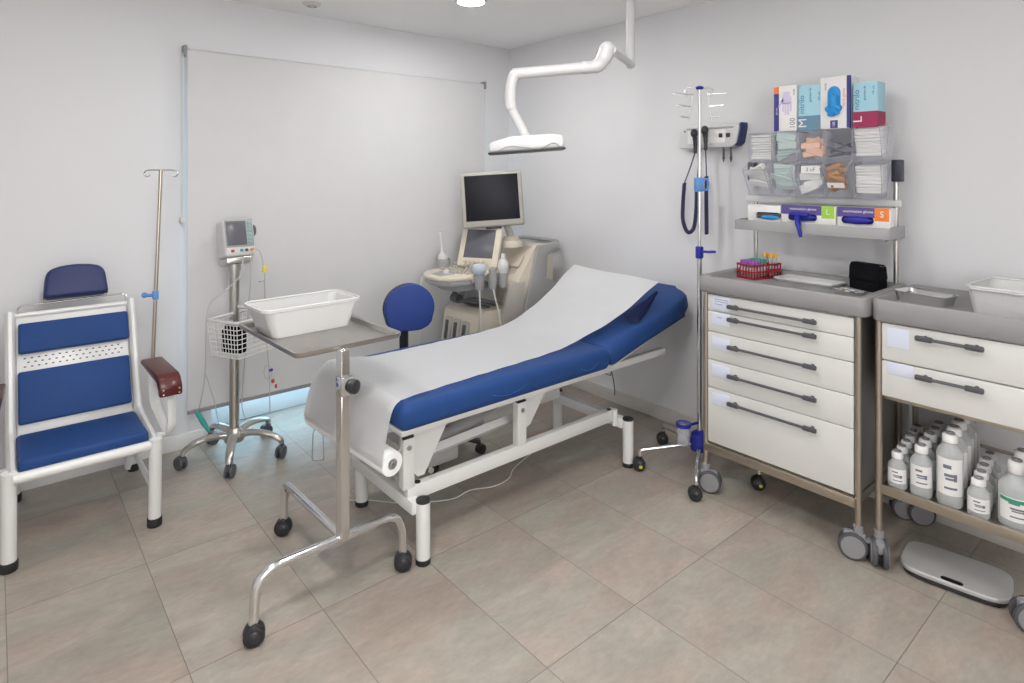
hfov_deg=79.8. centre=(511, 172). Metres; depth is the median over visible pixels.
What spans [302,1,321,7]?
smoke detector
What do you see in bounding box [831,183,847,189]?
bandage
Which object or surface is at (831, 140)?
packet
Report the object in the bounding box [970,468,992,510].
bottle
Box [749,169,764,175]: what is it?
packet
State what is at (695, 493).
stand
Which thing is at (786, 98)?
glove box
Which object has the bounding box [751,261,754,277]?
tube
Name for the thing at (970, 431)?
bottle
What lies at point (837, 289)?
dish
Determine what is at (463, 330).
socket
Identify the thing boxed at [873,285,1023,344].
countertop
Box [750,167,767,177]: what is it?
packet
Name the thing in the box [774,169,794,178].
packet
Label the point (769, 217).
glove
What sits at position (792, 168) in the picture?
packet
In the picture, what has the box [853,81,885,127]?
glove box
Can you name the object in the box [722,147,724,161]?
hook
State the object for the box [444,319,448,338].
socket
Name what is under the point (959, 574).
bathroom scale
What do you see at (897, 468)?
bottle
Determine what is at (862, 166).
pad
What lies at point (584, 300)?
paper cover
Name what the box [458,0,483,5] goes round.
diffuser
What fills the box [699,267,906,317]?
countertop
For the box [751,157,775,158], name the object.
packet
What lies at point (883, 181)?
pad
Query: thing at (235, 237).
patient monitor
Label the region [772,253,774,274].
tube
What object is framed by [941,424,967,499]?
bottle
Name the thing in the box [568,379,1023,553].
baseboard
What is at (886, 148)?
pad
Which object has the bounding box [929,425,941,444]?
bottle
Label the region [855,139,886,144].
pad
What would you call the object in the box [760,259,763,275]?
tube
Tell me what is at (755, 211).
glove box
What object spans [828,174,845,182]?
bandage
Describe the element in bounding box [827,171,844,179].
bandage
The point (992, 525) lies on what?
shelf
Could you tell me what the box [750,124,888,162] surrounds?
organizer
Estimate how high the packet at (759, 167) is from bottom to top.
0.055 m
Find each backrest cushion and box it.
[18,311,128,354]
[18,355,131,425]
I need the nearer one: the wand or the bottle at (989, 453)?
the bottle at (989, 453)
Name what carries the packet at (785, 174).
in the organizer at (827, 159)
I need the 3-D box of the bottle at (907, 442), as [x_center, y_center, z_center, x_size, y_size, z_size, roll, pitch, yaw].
[1.623,1.171,2.518,0.068,0.150,0.067,0,0,-38]
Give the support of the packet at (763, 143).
on the packet at (753, 146)
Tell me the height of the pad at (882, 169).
0.024 m
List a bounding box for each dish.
[831,286,867,295]
[894,287,957,306]
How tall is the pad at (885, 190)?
0.023 m
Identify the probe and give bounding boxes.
[472,263,486,330]
[489,268,501,325]
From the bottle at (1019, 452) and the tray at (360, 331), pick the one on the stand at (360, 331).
the tray at (360, 331)
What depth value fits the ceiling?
3.90 m
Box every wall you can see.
[0,0,508,469]
[509,0,1023,482]
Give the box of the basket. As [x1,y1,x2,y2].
[207,305,273,359]
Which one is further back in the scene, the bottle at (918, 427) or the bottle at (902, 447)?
the bottle at (918, 427)
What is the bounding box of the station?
[679,122,747,234]
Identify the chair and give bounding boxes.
[0,169,181,574]
[382,283,485,473]
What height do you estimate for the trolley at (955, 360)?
1.052 m
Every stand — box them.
[173,270,286,478]
[239,314,411,648]
[633,86,765,501]
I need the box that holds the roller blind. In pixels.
[179,45,485,414]
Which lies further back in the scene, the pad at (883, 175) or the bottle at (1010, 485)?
the pad at (883, 175)
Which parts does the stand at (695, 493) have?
leg, leg, leg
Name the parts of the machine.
palm plate, touch panel, monitor arm, handle, panel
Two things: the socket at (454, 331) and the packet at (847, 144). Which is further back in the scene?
the socket at (454, 331)
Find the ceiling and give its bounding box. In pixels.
[224,0,711,48]
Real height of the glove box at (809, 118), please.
0.216 m
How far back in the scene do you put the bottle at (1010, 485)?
2.14 m
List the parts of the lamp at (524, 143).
drop arm, len plate, spring arm, short arm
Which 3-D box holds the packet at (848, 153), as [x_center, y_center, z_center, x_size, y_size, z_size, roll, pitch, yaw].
[1.529,-0.087,2.834,0.050,0.028,0.101,0,0,-33]
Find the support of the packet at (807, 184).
in the organizer at (827, 159)
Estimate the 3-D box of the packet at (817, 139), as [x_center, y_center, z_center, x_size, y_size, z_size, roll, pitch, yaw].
[1.451,-0.144,2.961,0.020,0.063,0.091,0,0,-31]
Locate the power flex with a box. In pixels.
[350,454,530,503]
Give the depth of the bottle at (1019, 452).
2.23 m
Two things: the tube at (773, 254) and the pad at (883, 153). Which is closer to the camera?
the pad at (883, 153)
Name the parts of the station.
cord, cord, handle, handle, cord, cord, panel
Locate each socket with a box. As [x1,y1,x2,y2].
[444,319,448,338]
[452,322,456,336]
[461,325,465,335]
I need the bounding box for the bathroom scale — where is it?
[901,541,1013,607]
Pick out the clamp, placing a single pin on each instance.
(698, 181)
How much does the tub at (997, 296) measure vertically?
0.110 m
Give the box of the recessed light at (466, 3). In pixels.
[454,0,487,6]
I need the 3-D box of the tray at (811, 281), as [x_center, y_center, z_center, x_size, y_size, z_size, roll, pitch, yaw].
[1.436,0.523,2.959,0.150,0.018,0.290,0,0,-36]
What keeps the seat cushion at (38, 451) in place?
on the chair at (70, 366)
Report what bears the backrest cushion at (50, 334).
on the chair at (70, 366)
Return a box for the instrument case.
[849,261,887,291]
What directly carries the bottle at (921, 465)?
on the trolley at (955, 360)
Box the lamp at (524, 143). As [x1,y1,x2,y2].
[488,0,634,155]
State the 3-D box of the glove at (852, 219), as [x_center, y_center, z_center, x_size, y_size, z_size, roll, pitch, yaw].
[1.550,0.212,2.746,0.028,0.036,0.124,0,0,-40]
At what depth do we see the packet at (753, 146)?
3.11 m
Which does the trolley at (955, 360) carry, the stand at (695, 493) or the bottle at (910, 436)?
the bottle at (910, 436)
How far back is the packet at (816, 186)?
2.94 m
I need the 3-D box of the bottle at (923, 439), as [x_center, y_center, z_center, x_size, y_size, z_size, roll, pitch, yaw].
[1.634,1.145,2.419,0.075,0.200,0.074,0,0,-43]
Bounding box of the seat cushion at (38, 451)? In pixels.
[16,411,147,471]
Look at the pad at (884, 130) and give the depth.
2.72 m
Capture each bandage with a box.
[826,162,841,172]
[826,169,840,179]
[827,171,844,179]
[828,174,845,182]
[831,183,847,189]
[839,166,846,172]
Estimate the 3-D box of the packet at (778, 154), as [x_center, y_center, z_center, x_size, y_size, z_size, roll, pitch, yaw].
[1.371,-0.106,3.049,0.014,0.055,0.104,0,0,-42]
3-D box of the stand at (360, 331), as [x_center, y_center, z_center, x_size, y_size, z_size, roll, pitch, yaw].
[-0.821,1.089,2.406,0.667,0.923,0.696,0,0,-40]
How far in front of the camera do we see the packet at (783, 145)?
3.02 m
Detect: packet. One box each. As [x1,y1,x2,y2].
[745,165,763,175]
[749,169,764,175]
[749,175,760,178]
[749,179,768,187]
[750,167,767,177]
[751,140,776,142]
[751,147,776,149]
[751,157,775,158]
[752,135,775,137]
[752,137,775,139]
[752,142,776,144]
[752,145,777,147]
[752,150,776,151]
[752,152,776,154]
[752,155,775,156]
[754,175,770,182]
[770,172,791,178]
[774,163,794,171]
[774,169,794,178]
[774,174,794,182]
[775,154,792,161]
[775,181,795,186]
[776,131,795,140]
[776,138,792,141]
[776,183,797,189]
[777,150,797,156]
[778,141,797,149]
[779,145,799,153]
[799,173,820,179]
[799,185,819,191]
[801,142,820,149]
[801,184,819,194]
[802,152,814,157]
[803,177,824,188]
[806,137,824,144]
[806,147,824,157]
[809,137,820,141]
[827,146,850,154]
[829,139,853,147]
[829,151,855,156]
[830,141,854,152]
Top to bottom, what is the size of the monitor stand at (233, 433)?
1.035 m
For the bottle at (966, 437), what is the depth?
2.38 m
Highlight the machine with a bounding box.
[419,170,559,343]
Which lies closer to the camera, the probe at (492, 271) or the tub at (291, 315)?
the tub at (291, 315)
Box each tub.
[244,290,358,338]
[966,277,1023,319]
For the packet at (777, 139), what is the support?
in the organizer at (885, 124)
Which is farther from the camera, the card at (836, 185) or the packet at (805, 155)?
the packet at (805, 155)
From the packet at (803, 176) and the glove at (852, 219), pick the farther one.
the packet at (803, 176)
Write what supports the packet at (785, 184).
in the organizer at (827, 159)
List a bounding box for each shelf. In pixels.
[735,218,904,239]
[880,480,1023,544]
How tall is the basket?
0.231 m
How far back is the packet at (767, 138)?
3.11 m
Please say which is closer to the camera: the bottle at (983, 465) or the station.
the bottle at (983, 465)
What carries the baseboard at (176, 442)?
attached to the wall at (90, 90)
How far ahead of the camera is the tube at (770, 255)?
3.13 m
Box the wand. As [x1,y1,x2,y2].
[438,231,446,258]
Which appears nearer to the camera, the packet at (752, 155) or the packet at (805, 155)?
the packet at (805, 155)
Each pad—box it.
[854,126,885,132]
[854,129,885,135]
[854,133,885,138]
[855,135,885,141]
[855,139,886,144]
[855,164,885,169]
[855,167,886,171]
[855,173,886,177]
[855,183,886,187]
[856,141,886,147]
[856,144,886,150]
[856,147,887,152]
[856,151,885,155]
[856,170,886,174]
[856,177,886,180]
[856,180,886,183]
[856,186,886,190]
[856,189,887,193]
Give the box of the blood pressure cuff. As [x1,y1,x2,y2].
[222,324,246,353]
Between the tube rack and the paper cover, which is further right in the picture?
the tube rack
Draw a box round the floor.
[0,385,1023,682]
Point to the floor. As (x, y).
(580, 566)
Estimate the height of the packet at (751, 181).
0.045 m
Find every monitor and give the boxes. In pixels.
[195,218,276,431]
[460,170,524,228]
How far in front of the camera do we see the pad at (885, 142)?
2.72 m
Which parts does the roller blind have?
bead chain, pull chain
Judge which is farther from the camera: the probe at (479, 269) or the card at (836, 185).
the probe at (479, 269)
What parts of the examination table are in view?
height cord, leg, post, leg, gusset plate, seat, frame, post, frame, gusset plate, leg, stub post, leg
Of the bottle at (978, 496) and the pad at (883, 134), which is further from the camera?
the pad at (883, 134)
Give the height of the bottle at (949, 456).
0.273 m
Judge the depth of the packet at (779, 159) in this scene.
3.07 m
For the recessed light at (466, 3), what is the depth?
3.61 m
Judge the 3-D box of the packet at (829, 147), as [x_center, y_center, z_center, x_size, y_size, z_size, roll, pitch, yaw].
[1.525,-0.104,2.849,0.050,0.046,0.098,0,0,-34]
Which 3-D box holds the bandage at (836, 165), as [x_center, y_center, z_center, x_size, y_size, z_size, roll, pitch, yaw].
[1.478,-0.023,2.810,0.035,0.052,0.074,0,0,-33]
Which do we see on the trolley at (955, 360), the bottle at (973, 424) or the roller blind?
the bottle at (973, 424)
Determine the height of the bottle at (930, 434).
0.200 m
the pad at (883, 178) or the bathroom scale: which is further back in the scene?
the pad at (883, 178)
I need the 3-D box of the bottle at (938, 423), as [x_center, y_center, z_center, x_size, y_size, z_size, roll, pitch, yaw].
[1.797,1.145,2.576,0.075,0.200,0.074,0,0,-28]
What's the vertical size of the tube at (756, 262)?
0.084 m
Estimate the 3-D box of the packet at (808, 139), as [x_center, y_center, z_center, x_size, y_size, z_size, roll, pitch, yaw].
[1.464,-0.153,2.949,0.018,0.042,0.092,0,0,-41]
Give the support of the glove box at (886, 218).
on the trolley at (789, 368)
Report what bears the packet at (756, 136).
on the packet at (767, 138)
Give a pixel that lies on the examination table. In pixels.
(428, 428)
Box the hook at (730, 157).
[729,147,732,161]
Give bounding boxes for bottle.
[498,253,508,272]
[888,448,907,490]
[896,443,909,484]
[901,438,913,457]
[905,433,915,452]
[908,428,918,443]
[910,442,932,498]
[912,424,923,437]
[919,436,935,490]
[924,431,937,453]
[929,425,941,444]
[933,420,944,437]
[936,430,963,508]
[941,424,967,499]
[951,418,971,486]
[955,416,975,475]
[967,475,990,519]
[969,420,979,467]
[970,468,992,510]
[973,462,995,503]
[976,456,997,495]
[983,450,1000,480]
[998,457,1023,531]
[1005,447,1023,473]
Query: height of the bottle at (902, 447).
0.150 m
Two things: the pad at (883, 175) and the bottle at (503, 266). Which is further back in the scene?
the bottle at (503, 266)
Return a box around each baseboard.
[21,428,207,490]
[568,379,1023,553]
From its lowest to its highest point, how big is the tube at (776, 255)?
0.112 m
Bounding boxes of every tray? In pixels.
[239,314,400,357]
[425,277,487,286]
[774,274,845,287]
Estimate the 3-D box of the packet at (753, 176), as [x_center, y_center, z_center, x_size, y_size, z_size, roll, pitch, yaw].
[1.253,0.021,3.113,0.023,0.025,0.100,0,0,-34]
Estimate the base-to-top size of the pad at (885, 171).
0.021 m
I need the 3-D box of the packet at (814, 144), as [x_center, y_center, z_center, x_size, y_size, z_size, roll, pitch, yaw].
[1.434,-0.130,2.939,0.091,0.033,0.018,0,0,44]
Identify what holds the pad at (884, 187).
on the pad at (885, 190)
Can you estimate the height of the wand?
0.243 m
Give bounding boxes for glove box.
[748,204,780,221]
[774,85,804,131]
[781,204,841,224]
[798,84,823,130]
[821,75,858,129]
[837,206,896,228]
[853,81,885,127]
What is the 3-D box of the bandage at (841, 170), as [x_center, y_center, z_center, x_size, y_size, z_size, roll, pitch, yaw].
[1.494,-0.019,2.803,0.036,0.039,0.072,0,0,-36]
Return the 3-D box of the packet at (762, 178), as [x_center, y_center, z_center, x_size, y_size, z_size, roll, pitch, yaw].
[1.260,0.015,3.095,0.099,0.066,0.021,0,0,39]
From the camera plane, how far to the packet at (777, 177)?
2.99 m
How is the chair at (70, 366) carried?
on the floor
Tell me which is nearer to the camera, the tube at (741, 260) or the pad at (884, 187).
the pad at (884, 187)
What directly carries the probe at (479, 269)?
in the machine
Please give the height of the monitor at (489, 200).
0.409 m
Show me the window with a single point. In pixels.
(251, 408)
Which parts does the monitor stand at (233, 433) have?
leg, leg, leg, leg, leg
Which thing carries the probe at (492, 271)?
in the machine
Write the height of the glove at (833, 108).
0.104 m
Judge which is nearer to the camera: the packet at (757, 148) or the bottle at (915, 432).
the bottle at (915, 432)
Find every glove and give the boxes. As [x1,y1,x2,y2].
[761,215,778,219]
[789,212,815,236]
[825,94,841,116]
[843,216,871,223]
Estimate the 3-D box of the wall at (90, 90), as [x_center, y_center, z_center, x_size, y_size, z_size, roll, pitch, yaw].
[-1.822,0.270,3.635,4.900,2.560,0.250,0,0,-40]
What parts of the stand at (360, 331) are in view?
post, locking knob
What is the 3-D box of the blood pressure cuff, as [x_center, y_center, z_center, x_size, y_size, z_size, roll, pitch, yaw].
[-1.459,0.870,3.217,0.130,0.150,0.065,0,0,24]
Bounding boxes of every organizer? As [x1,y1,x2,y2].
[742,159,889,198]
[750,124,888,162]
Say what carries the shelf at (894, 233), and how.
attached to the trolley at (789, 368)
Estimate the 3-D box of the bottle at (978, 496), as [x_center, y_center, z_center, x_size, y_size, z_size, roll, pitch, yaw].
[1.695,1.174,2.223,0.070,0.143,0.069,0,0,-40]
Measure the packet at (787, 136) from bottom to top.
0.057 m
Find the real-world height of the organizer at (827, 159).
0.184 m
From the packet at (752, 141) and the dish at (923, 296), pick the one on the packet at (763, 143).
the packet at (752, 141)
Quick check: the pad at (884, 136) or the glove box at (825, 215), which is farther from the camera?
the glove box at (825, 215)
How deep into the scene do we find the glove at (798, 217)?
2.90 m
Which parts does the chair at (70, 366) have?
leg, leg, headrest rail, panel, frame, clamp knob, leg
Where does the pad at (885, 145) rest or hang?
in the organizer at (885, 124)
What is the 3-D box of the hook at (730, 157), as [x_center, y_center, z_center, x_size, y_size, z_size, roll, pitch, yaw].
[1.229,-0.102,3.436,0.018,0.085,0.018,0,0,-40]
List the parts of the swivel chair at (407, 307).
backrest, leg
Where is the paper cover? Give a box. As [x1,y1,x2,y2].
[304,264,657,476]
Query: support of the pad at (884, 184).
in the organizer at (827, 159)
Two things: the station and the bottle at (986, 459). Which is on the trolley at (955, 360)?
the bottle at (986, 459)
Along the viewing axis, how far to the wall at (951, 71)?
3.38 m
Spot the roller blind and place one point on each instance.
(347, 179)
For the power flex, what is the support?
on the floor
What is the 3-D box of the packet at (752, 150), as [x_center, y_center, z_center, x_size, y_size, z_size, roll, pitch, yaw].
[1.297,-0.113,3.140,0.060,0.011,0.108,2,0,-38]
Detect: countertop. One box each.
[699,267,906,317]
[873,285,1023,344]
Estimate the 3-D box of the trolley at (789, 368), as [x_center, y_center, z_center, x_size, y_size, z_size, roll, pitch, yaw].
[1.351,0.745,2.877,0.588,1.610,0.839,0,0,-40]
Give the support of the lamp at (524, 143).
hanging from the ceiling
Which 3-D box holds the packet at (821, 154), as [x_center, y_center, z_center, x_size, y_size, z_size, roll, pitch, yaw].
[1.447,-0.099,2.920,0.019,0.058,0.092,0,0,-39]
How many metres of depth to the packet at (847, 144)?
2.82 m
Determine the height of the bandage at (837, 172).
0.053 m
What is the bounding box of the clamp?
[694,177,709,191]
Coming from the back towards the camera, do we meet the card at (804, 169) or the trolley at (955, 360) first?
the card at (804, 169)
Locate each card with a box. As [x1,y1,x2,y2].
[801,166,819,172]
[827,183,844,187]
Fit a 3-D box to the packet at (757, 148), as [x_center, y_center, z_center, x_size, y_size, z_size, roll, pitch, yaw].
[1.292,-0.125,3.137,0.060,0.011,0.108,-1,1,-39]
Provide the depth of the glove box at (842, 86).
2.84 m
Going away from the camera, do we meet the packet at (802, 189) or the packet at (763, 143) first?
the packet at (802, 189)
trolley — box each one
[693,160,910,560]
[869,285,1023,631]
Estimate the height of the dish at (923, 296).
0.042 m
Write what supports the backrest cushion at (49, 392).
on the chair at (70, 366)
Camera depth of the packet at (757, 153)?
3.12 m
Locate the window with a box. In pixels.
[211,387,309,424]
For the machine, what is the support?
on the floor
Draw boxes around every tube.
[740,259,742,275]
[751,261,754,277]
[754,261,757,277]
[758,261,760,277]
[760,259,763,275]
[766,253,768,273]
[769,254,771,275]
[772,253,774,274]
[775,254,777,275]
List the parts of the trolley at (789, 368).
post, label plate, label plate, label plate, label plate, label plate, rack post, handle, handle, handle, handle, handle, drawer, drawer, drawer, drawer, drawer, rail, rack rail, post, panel, rack post, post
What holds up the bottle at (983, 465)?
on the trolley at (955, 360)
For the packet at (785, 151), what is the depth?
3.03 m
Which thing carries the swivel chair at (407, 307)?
on the floor
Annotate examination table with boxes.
[312,283,687,566]
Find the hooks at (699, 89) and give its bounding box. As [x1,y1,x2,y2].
[673,87,725,119]
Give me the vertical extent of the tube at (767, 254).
0.112 m
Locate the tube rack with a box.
[736,262,781,279]
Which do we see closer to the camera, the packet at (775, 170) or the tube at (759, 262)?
the packet at (775, 170)
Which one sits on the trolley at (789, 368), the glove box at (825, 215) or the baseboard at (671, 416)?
the glove box at (825, 215)
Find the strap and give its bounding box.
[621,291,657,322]
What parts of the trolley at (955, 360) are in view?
post, label plate, label plate, post, handle, handle, drawer, drawer, drawer rail, guard rail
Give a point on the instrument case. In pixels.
(870, 277)
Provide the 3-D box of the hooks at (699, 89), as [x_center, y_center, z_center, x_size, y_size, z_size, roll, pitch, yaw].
[0.980,-0.362,3.200,0.271,0.175,0.040,0,0,0]
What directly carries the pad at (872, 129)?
in the organizer at (885, 124)

